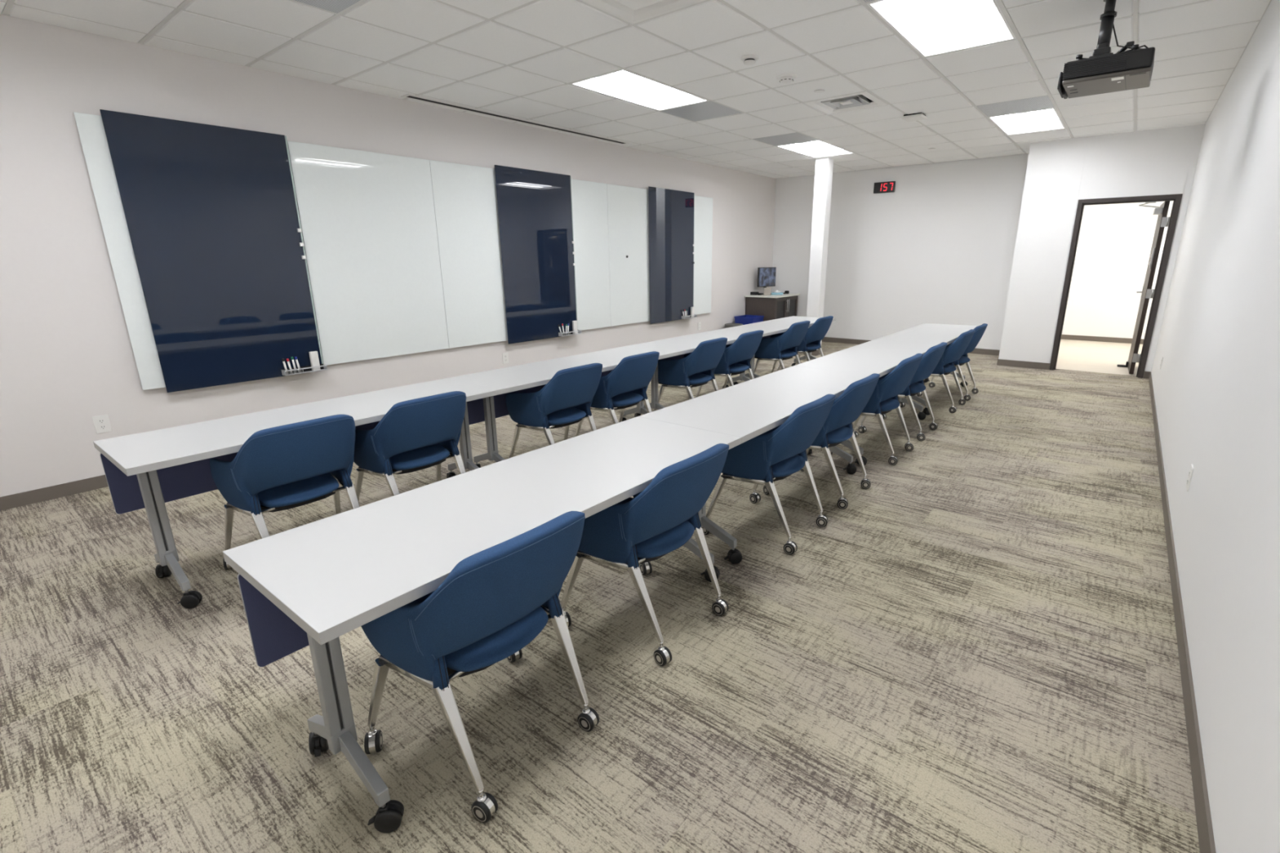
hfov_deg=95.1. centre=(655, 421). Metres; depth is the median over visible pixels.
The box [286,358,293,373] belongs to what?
marker
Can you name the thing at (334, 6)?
ceiling vent
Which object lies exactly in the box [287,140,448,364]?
board
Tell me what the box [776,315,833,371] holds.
chair
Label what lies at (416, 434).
chair
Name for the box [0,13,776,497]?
wall
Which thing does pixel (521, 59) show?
ceiling
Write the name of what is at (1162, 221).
door
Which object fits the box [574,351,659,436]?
chair
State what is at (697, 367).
chair
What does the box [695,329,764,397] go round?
chair
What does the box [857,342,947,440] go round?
chair
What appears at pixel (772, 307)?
base cabinet
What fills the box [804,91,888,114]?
ceiling vent
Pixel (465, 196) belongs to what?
board
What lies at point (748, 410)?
table
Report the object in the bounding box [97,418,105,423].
socket
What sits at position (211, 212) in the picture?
board
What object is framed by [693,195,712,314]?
board
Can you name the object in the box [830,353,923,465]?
chair
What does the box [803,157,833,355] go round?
column
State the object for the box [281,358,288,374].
marker
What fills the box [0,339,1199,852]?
floor
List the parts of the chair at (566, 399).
leg, rail, post, leg, seat, leg, post, leg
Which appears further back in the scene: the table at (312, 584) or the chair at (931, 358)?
the chair at (931, 358)
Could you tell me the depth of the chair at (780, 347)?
6.69 m
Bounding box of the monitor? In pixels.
[757,266,776,294]
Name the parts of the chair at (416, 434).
leg, rail, post, leg, seat, cross rod, leg, post, leg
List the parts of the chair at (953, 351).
rail, post, leg, seat, leg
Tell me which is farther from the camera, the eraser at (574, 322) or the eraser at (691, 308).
the eraser at (691, 308)
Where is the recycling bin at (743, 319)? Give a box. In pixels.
[733,315,764,324]
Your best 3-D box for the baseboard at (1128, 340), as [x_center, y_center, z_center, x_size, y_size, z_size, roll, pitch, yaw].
[8.230,-1.408,10.186,6.200,0.086,0.010,11,19,37]
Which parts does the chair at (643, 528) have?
leg, rail, post, cross rod, leg, seat, post, leg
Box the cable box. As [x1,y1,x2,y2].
[750,291,761,295]
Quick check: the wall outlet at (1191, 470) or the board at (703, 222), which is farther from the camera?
the board at (703, 222)
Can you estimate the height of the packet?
0.078 m
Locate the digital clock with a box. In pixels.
[873,181,895,193]
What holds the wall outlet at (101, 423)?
attached to the wall at (67, 358)
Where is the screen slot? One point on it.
(407, 95)
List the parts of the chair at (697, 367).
leg, rail, post, leg, seat, post, leg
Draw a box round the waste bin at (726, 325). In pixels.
[724,323,742,328]
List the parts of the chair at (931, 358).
leg, rail, post, leg, seat, leg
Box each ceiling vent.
[294,0,359,13]
[581,0,705,23]
[661,101,742,121]
[753,132,817,146]
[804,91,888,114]
[977,95,1054,116]
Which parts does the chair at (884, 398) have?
leg, rail, post, leg, seat, post, leg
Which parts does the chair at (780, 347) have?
leg, rail, leg, leg, seat, post, leg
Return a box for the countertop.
[744,293,799,297]
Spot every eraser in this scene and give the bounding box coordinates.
[308,351,320,370]
[572,320,577,333]
[690,306,693,317]
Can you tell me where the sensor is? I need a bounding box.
[740,53,759,65]
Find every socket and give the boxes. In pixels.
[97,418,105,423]
[98,424,106,429]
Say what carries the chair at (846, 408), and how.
on the floor
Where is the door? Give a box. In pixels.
[1048,193,1182,377]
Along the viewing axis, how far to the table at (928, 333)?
6.09 m
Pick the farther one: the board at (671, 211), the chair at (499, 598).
the board at (671, 211)
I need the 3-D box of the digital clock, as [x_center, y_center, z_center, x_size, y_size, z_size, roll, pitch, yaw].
[3.726,-3.821,9.540,0.330,0.164,0.047,11,19,37]
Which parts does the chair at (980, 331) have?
leg, seat, leg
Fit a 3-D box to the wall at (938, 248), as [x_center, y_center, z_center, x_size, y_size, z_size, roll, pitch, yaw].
[3.842,-2.777,9.854,4.072,2.985,0.120,11,19,37]
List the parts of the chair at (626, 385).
leg, rail, post, leg, leg, seat, post, leg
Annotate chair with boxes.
[209,414,359,569]
[353,391,466,500]
[360,511,599,822]
[506,363,602,457]
[560,443,728,666]
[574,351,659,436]
[653,337,727,411]
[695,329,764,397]
[702,394,835,555]
[750,320,810,378]
[763,373,879,509]
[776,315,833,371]
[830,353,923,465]
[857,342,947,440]
[899,328,975,413]
[919,323,987,400]
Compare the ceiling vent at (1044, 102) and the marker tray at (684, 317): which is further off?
the marker tray at (684, 317)
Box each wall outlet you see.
[92,414,111,433]
[502,352,508,364]
[697,322,701,329]
[1185,464,1193,491]
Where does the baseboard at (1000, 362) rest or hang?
attached to the wall at (1060, 173)
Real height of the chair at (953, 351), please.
0.790 m
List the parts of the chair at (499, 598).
leg, rail, post, leg, seat, cross rod, rail, post, leg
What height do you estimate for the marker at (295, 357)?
0.135 m
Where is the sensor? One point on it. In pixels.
(748, 60)
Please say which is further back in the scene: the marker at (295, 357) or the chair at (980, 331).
the chair at (980, 331)
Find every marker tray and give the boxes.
[280,364,327,376]
[558,329,581,336]
[681,314,697,319]
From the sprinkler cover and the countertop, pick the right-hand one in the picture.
the sprinkler cover
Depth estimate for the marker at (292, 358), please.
4.78 m
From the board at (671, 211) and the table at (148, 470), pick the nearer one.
the table at (148, 470)
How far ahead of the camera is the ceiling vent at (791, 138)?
7.14 m
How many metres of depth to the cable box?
10.43 m
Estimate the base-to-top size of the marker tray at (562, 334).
0.048 m
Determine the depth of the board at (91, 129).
3.90 m
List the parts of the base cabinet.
touch panel, door, door panel, door panel, door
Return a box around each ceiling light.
[569,69,708,111]
[777,140,853,157]
[866,0,1016,57]
[987,107,1065,134]
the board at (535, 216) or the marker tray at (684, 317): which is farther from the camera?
the marker tray at (684, 317)
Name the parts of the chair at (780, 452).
leg, rail, leg, post, leg, seat, post, leg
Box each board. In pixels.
[73,111,321,390]
[99,109,323,392]
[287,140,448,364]
[429,160,507,348]
[494,164,577,344]
[571,178,610,330]
[606,183,649,326]
[648,186,694,324]
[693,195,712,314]
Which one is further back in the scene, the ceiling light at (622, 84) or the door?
the door
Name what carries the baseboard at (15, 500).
attached to the wall at (67, 358)
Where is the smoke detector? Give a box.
[775,73,797,84]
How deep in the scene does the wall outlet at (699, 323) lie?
9.46 m
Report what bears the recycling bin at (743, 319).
on the floor
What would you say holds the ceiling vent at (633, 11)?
in the ceiling
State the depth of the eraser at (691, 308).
9.06 m
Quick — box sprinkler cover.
[813,88,824,93]
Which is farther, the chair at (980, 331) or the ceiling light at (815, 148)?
the ceiling light at (815, 148)
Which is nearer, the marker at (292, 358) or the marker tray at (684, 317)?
the marker at (292, 358)
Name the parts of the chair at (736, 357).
leg, rail, leg, post, leg, seat, post, leg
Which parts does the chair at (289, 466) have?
leg, rail, post, leg, seat, cross rod, leg, rail, post, leg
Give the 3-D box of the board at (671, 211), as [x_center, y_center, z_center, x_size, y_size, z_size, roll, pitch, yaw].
[0.237,-2.402,8.540,0.031,1.837,1.081,11,19,37]
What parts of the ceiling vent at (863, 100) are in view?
plate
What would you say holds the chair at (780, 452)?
on the floor
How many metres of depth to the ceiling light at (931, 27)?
3.72 m
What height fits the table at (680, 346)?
0.707 m
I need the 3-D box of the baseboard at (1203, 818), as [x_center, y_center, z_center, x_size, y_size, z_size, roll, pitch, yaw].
[2.696,0.619,3.070,0.009,0.086,11.117,11,19,37]
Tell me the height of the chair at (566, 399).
0.790 m
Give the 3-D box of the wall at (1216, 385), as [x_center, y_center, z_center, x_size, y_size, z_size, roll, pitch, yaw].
[3.026,-0.869,3.001,0.120,2.985,12.303,11,19,37]
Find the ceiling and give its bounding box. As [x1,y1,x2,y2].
[0,0,1271,178]
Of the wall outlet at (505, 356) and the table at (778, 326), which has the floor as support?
the table at (778, 326)
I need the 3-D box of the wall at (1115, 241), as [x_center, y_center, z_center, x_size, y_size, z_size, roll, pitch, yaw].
[8.258,-2.706,9.879,6.200,2.750,0.120,11,19,37]
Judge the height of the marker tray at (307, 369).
0.048 m
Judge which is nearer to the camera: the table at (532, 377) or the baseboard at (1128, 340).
the table at (532, 377)
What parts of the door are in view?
handle, plate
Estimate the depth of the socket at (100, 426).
3.99 m
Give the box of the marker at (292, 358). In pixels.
[290,356,297,373]
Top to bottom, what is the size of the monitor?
0.475 m
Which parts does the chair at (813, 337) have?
leg, seat, leg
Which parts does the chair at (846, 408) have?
rail, post, leg, seat, post, leg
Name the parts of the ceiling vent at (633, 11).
plate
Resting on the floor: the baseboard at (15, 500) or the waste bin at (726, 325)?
the waste bin at (726, 325)
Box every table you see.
[93,377,502,608]
[222,416,741,833]
[446,346,673,467]
[622,328,772,417]
[638,365,870,564]
[727,315,835,385]
[795,339,937,465]
[875,323,977,415]
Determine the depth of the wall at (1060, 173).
7.40 m
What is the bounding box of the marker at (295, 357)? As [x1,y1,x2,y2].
[294,356,301,373]
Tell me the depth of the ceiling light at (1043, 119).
6.50 m
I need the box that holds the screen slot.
[400,93,629,144]
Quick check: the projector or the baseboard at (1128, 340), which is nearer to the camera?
the projector
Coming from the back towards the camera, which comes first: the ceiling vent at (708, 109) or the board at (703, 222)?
the board at (703, 222)
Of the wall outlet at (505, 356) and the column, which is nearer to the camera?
the wall outlet at (505, 356)
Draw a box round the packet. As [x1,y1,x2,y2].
[771,290,783,294]
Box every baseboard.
[0,475,108,511]
[821,337,1150,378]
[1061,334,1143,344]
[1148,371,1216,852]
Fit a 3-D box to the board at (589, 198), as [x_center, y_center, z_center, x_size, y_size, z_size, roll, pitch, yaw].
[-0.991,-1.990,7.091,0.035,1.769,1.212,11,19,37]
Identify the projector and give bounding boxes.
[1057,0,1155,98]
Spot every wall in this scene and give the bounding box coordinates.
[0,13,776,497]
[771,153,1028,350]
[998,123,1205,376]
[1062,200,1173,338]
[1151,0,1279,852]
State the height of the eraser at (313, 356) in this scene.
0.162 m
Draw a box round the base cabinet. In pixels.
[744,287,799,321]
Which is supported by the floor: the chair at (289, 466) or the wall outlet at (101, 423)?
the chair at (289, 466)
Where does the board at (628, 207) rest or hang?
attached to the wall at (67, 358)
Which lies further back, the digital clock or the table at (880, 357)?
the digital clock

